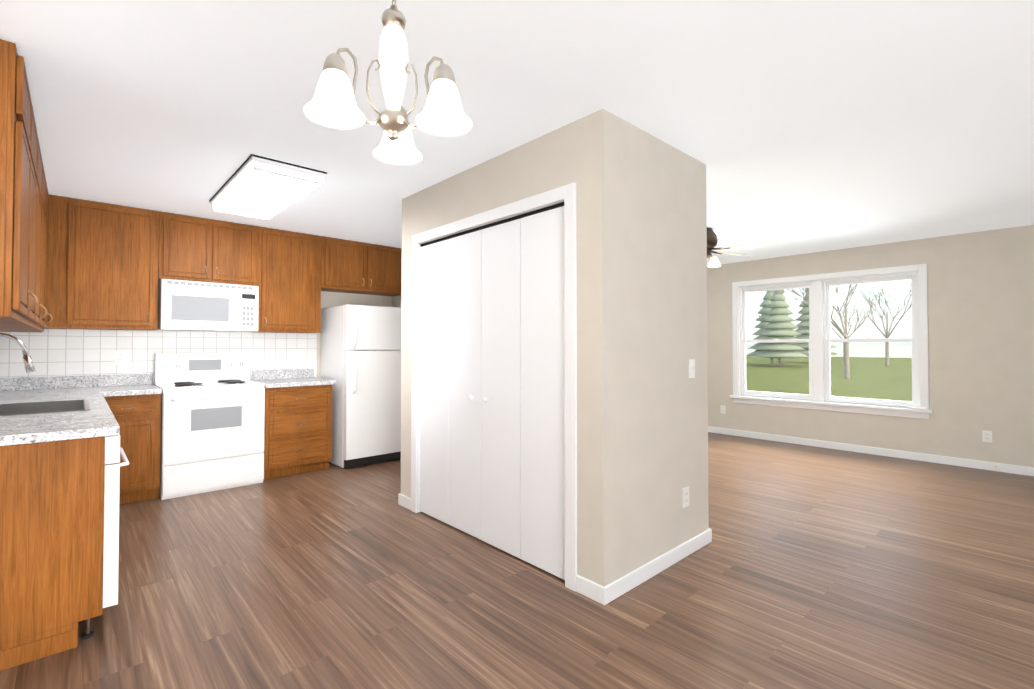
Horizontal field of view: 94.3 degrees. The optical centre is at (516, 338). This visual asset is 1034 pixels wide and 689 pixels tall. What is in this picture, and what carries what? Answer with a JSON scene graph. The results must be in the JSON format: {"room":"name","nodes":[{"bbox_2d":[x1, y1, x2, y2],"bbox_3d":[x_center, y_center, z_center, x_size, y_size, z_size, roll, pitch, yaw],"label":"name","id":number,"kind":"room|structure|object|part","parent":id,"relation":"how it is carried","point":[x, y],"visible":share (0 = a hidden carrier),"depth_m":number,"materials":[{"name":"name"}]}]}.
{"room":"kitchen","nodes":[
{"label":"kitchen","id":0,"kind":"room"},
{"bbox_2d":[44,291,391,377],"bbox_3d":[-1.422,0.141,6.220,7.370,2.440,0.120,1,-1,-43],"label":"wall","id":1,"kind":"structure","parent":0,"point":[331,299],"depth_m":5.60,"materials":[{"name":"paint"}]},
{"bbox_2d":[46,194,158,330],"bbox_3d":[-3.454,-0.590,4.022,0.697,1.030,0.370,1,-1,-43],"label":"upper cabinet","id":2,"kind":"object","parent":1,"relation":"attached to","point":[103,258],"visible":0.92,"depth_m":3.89,"materials":[{"name":"brown wood"}]},
{"bbox_2d":[0,329,316,384],"bbox_3d":[-3.168,0.183,4.532,2.504,0.500,0.006,1,-1,-43],"label":"wall tile","id":3,"kind":"structure","parent":1,"relation":"attached to","point":[67,352],"depth_m":4.28,"materials":[{"name":"white tile"}]},
{"bbox_2d":[158,211,257,285],"bbox_3d":[-2.909,-0.804,4.525,0.778,0.585,0.370,1,-1,-43],"label":"upper cabinet","id":4,"kind":"object","parent":1,"relation":"attached to","point":[196,249],"visible":0.94,"depth_m":4.39,"materials":[{"name":"brown wood"}]},
{"bbox_2d":[157,279,258,331],"bbox_3d":[-2.887,-0.287,4.499,0.758,0.436,0.430,1,-1,-43],"label":"over-the-range microwave","id":5,"kind":"object","parent":4,"relation":"attached to","point":[197,306],"visible":1,"depth_m":4.34,"materials":[{"name":"white plastic"}]},
{"bbox_2d":[255,226,320,332],"bbox_3d":[-2.397,-0.574,4.992,0.608,1.030,0.370,1,-1,-43],"label":"upper cabinet","id":6,"kind":"object","parent":1,"relation":"attached to","point":[289,279],"visible":0.96,"depth_m":4.86,"materials":[{"name":"brown wood"}]},
{"bbox_2d":[321,236,401,295],"bbox_3d":[-1.803,-0.805,5.541,1.002,0.550,0.370,1,-1,-43],"label":"upper cabinet","id":7,"kind":"object","parent":1,"relation":"attached to","point":[353,267],"visible":0.88,"depth_m":5.38,"materials":[{"name":"brown wood"}]},
{"bbox_2d":[401,108,620,585],"bbox_3d":[-0.213,0.090,3.136,0.100,2.440,2.000,1,-1,-43],"label":"wall","id":8,"kind":"structure","parent":0,"point":[585,151],"depth_m":2.45,"materials":[{"name":"paint"}]},
{"bbox_2d":[398,493,410,505],"bbox_3d":[-0.577,1.285,4.153,0.994,0.085,0.018,1,-1,-43],"label":"baseboard","id":9,"kind":"structure","parent":8,"relation":"attached to","point":[403,500],"depth_m":3.76,"materials":[{"name":"white wood"}]},
{"bbox_2d":[420,230,481,539],"bbox_3d":[-0.487,0.300,3.373,0.070,2.004,0.742,1,-1,-43],"label":"closet door","id":10,"kind":"structure","parent":8,"relation":"in","point":[450,425],"depth_m":3.34,"materials":[{"name":"white wood"}]},
{"bbox_2d":[411,182,576,590],"bbox_3d":[-0.214,0.255,3.120,0.118,2.110,1.640,1,-1,-43],"label":"trim","id":11,"kind":"structure","parent":8,"relation":"attached to","point":[566,194],"depth_m":2.55,"materials":[{"name":"white wood"}]},
{"bbox_2d":[481,206,564,579],"bbox_3d":[0.016,0.291,2.825,0.070,2.004,0.742,1,-1,-43],"label":"closet door","id":12,"kind":"structure","parent":8,"relation":"in","point":[522,403],"depth_m":2.80,"materials":[{"name":"white wood"}]},
{"bbox_2d":[0,432,1033,688],"bbox_3d":[1.661,1.355,2.840,7.610,0.100,9.240,1,-1,-43],"label":"floor","id":13,"kind":"structure","parent":0,"point":[814,568],"depth_m":2.41,"materials":[{"name":"brown wood"}]},
{"bbox_2d":[0,436,104,670],"bbox_3d":[-2.243,0.860,2.133,0.630,0.868,0.705,1,-1,-43],"label":"base cabinet","id":14,"kind":"object","parent":13,"relation":"on","point":[51,535],"visible":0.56,"depth_m":1.95,"materials":[{"name":"brown wood"}]},
{"bbox_2d":[0,332,161,445],"bbox_3d":[-2.774,0.281,3.017,1.034,0.615,2.752,1,-1,-43],"label":"countertop","id":15,"kind":"structure","parent":14,"relation":"on","point":[44,409],"depth_m":2.95,"materials":[{"name":"stone"}]},
{"bbox_2d":[0,332,35,372],"bbox_3d":[-2.825,0.178,2.602,0.302,0.424,0.134,1,-1,-43],"label":"faucet","id":16,"kind":"object","parent":15,"relation":"on","point":[28,363],"depth_m":2.70,"materials":[{"name":"silver metal"}]},
{"bbox_2d":[0,399,89,416],"bbox_3d":[-2.709,0.486,2.713,0.432,0.194,0.732,1,-1,-43],"label":"basin","id":17,"kind":"object","parent":15,"relation":"in","point":[81,405],"depth_m":2.95,"materials":[{"name":"silver metal"}]},
{"bbox_2d":[81,434,128,638],"bbox_3d":[-2.194,0.864,2.148,0.684,0.860,0.606,1,-1,-43],"label":"dishwasher","id":18,"kind":"object","parent":13,"relation":"on","point":[114,450],"visible":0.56,"depth_m":2.12,"materials":[{"name":"white metal"}]},
{"bbox_2d":[104,394,160,503],"bbox_3d":[-3.257,0.890,3.988,0.420,0.868,0.630,1,-1,-43],"label":"base cabinet","id":19,"kind":"object","parent":13,"relation":"on","point":[138,418],"depth_m":3.84,"materials":[{"name":"brown wood"}]},
{"bbox_2d":[154,353,264,499],"bbox_3d":[-2.791,0.736,4.369,0.764,1.190,0.682,1,-1,-43],"label":"range","id":20,"kind":"object","parent":13,"relation":"on","point":[212,422],"visible":1,"depth_m":4.20,"materials":[{"name":"white metal"}]},
{"bbox_2d":[263,385,331,479],"bbox_3d":[-2.295,0.905,4.871,0.633,0.868,0.630,1,-1,-43],"label":"base cabinet","id":21,"kind":"object","parent":13,"relation":"on","point":[297,429],"visible":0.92,"depth_m":4.65,"materials":[{"name":"brown wood"}]},
{"bbox_2d":[250,369,335,387],"bbox_3d":[-2.295,0.399,4.894,0.653,0.140,0.632,1,-1,-43],"label":"countertop","id":22,"kind":"structure","parent":21,"relation":"on","point":[285,378],"depth_m":4.97,"materials":[{"name":"stone"}]},
{"bbox_2d":[321,304,400,467],"bbox_3d":[-1.662,0.499,5.351,0.760,1.696,0.757,1,-1,-43],"label":"refrigerator","id":23,"kind":"object","parent":13,"relation":"on","point":[361,355],"visible":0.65,"depth_m":5.05,"materials":[{"name":"white metal"}]},
{"bbox_2d":[0,0,1033,265],"bbox_3d":[1.661,-1.184,2.882,7.610,0.100,9.240,1,-1,-43],"label":"ceiling","id":24,"kind":"structure","parent":0,"point":[802,126],"depth_m":2.30,"materials":[{"name":"white paint"}]},
{"bbox_2d":[209,154,326,219],"bbox_3d":[-1.891,-1.080,3.574,0.466,0.084,1.276,1,-1,-43],"label":"fluorescent light fixture","id":25,"kind":"object","parent":24,"relation":"attached to","point":[258,187],"visible":1,"depth_m":3.34,"materials":[{"name":"white plastic"}]},
{"bbox_2d":[303,0,471,164],"bbox_3d":[-0.368,-0.855,1.314,0.397,0.609,0.427,1,-1,-43],"label":"chandelier","id":26,"kind":"object","parent":24,"relation":"hanging from","point":[332,104],"visible":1,"depth_m":1.30,"materials":[{"name":"white glass"}]},
{"bbox_2d":[707,227,777,266],"bbox_3d":[1.927,-0.910,4.829,1.311,0.381,1.284,1,-1,-43],"label":"ceiling fan","id":27,"kind":"object","parent":24,"relation":"hanging from","point":[712,240],"visible":0.38,"depth_m":4.76,"materials":[{"name":"brown metal"}]},
{"bbox_2d":[392,162,708,532],"bbox_3d":[-0.167,0.114,4.556,0.100,2.440,4.030,1,-1,-43],"label":"wall","id":28,"kind":"structure","parent":0,"point":[396,300],"depth_m":3.08,"materials":[{"name":"paint"}]},
{"bbox_2d":[621,119,700,576],"bbox_3d":[0.794,0.084,2.785,0.870,2.440,0.120,1,-1,-43],"label":"wall","id":29,"kind":"structure","parent":0,"point":[642,396],"depth_m":2.71,"materials":[{"name":"paint"}]},
{"bbox_2d":[594,528,711,604],"bbox_3d":[0.818,1.261,2.699,1.084,0.085,0.018,1,-1,-43],"label":"baseboard","id":30,"kind":"structure","parent":29,"relation":"attached to","point":[608,593],"depth_m":2.59,"materials":[{"name":"white wood"}]},
{"bbox_2d":[683,486,688,507],"bbox_3d":[1.018,0.956,2.889,0.072,0.115,0.008,1,-1,-43],"label":"electrical outlet","id":31,"kind":"object","parent":29,"relation":"attached to","point":[685,496],"visible":1,"depth_m":2.88,"materials":[{"name":"white plastic"}]},
{"bbox_2d":[688,359,694,377],"bbox_3d":[1.080,0.187,2.952,0.072,0.115,0.018,1,-1,-43],"label":"light switch","id":32,"kind":"object","parent":29,"relation":"attached to","point":[691,366],"visible":1,"depth_m":2.95,"materials":[{"name":"white plastic"}]},
{"bbox_2d":[707,225,1033,466],"bbox_3d":[4.420,0.127,5.393,0.120,2.440,9.240,1,-1,-43],"label":"wall","id":33,"kind":"structure","parent":0,"point":[980,292],"depth_m":5.10,"materials":[{"name":"paint"}]},
{"bbox_2d":[720,405,725,413],"bbox_3d":[2.953,1.022,6.882,0.008,0.115,0.072,1,-1,-43],"label":"outlet","id":34,"kind":"object","parent":33,"relation":"attached to","point":[722,409],"visible":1,"depth_m":6.88,"materials":[{"name":"white plastic"}]},
{"bbox_2d":[730,264,932,418],"bbox_3d":[3.791,0.045,6.032,0.165,1.695,2.170,1,-1,-43],"label":"window","id":35,"kind":"structure","parent":33,"relation":"in","point":[920,270],"depth_m":5.98,"materials":[{"name":"white wood"}]},
{"bbox_3d":[3.811,0.037,6.050,0.110,1.513,1.946,1,-1,-43],"label":"window sashes","id":36,"kind":"part","parent":35,"relation":"part of","materials":[{"name":"white plastic"}]},
{"bbox_2d":[708,426,1033,475],"bbox_3d":[4.369,1.304,5.326,0.018,0.085,9.000,1,-1,-43],"label":"baseboard","id":37,"kind":"structure","parent":33,"relation":"attached to","point":[1008,468],"depth_m":5.50,"materials":[{"name":"white wood"}]},
{"bbox_2d":[982,430,991,442],"bbox_3d":[4.785,0.999,4.885,0.008,0.115,0.072,1,-1,-43],"label":"outlet","id":38,"kind":"object","parent":33,"relation":"attached to","point":[986,436],"visible":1,"depth_m":4.89,"materials":[{"name":"white plastic"}]},
{"bbox_3d":[-1.099,0.044,0.329,0.120,2.440,9.240,1,-1,-43],"label":"wall","id":39,"kind":"structure","parent":0,"visible":0},
{"bbox_2d":[0,39,35,326],"bbox_3d":[-2.242,-0.610,1.946,0.355,1.060,0.552,1,-1,-43],"label":"upper cabinet","id":40,"kind":"object","parent":39,"relation":"attached to","point":[24,217],"depth_m":1.88,"materials":[{"name":"brown wood"}]},
{"bbox_2d":[0,172,47,330],"bbox_3d":[-3.063,-0.595,2.840,0.355,1.060,1.073,1,-1,-43],"label":"upper cabinet","id":41,"kind":"object","parent":39,"relation":"attached to","point":[43,184],"depth_m":3.20,"materials":[{"name":"brown wood"}]},
{"bbox_2d":[4,193,51,331],"bbox_3d":[-3.541,-0.586,3.361,0.355,1.060,0.522,1,-1,-43],"label":"upper cabinet","id":42,"kind":"object","parent":39,"relation":"attached to","point":[48,193],"depth_m":3.66,"materials":[{"name":"brown wood"}]},
{"bbox_2d":[32,128,43,326],"bbox_3d":[-2.585,-0.604,2.319,0.355,1.060,0.521,1,-1,-43],"label":"upper cabinet","id":43,"kind":"object","parent":39,"relation":"attached to","point":[39,163],"depth_m":2.72,"materials":[{"name":"brown wood"}]},
{"label":"outside","id":44,"kind":"structure","parent":0,"visible":0},
{"bbox_2d":[746,356,911,400],"bbox_3d":[54.101,2.604,49.588,132.860,0.150,120.000,1,-1,-43],"label":"ground","id":45,"kind":"structure","parent":44,"point":[901,385],"depth_m":26.18,"materials":[{"name":"green plant"}]},
{"bbox_2d":[747,277,910,378],"bbox_3d":[23.683,-2.280,42.397,38.617,9.480,19.593,1,-1,-43],"label":"trees","id":46,"kind":"object","parent":45,"relation":"on","point":[792,350],"depth_m":39.49,"materials":[{"name":"green plant"}]},
{"bbox_2d":[746,346,911,357],"bbox_3d":[56.250,2.074,71.929,0.500,1.650,150.000,1,-1,-43],"label":"fence","id":47,"kind":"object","parent":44,"point":[852,351],"depth_m":73.53,"materials":[{"name":"white"}]}
]}

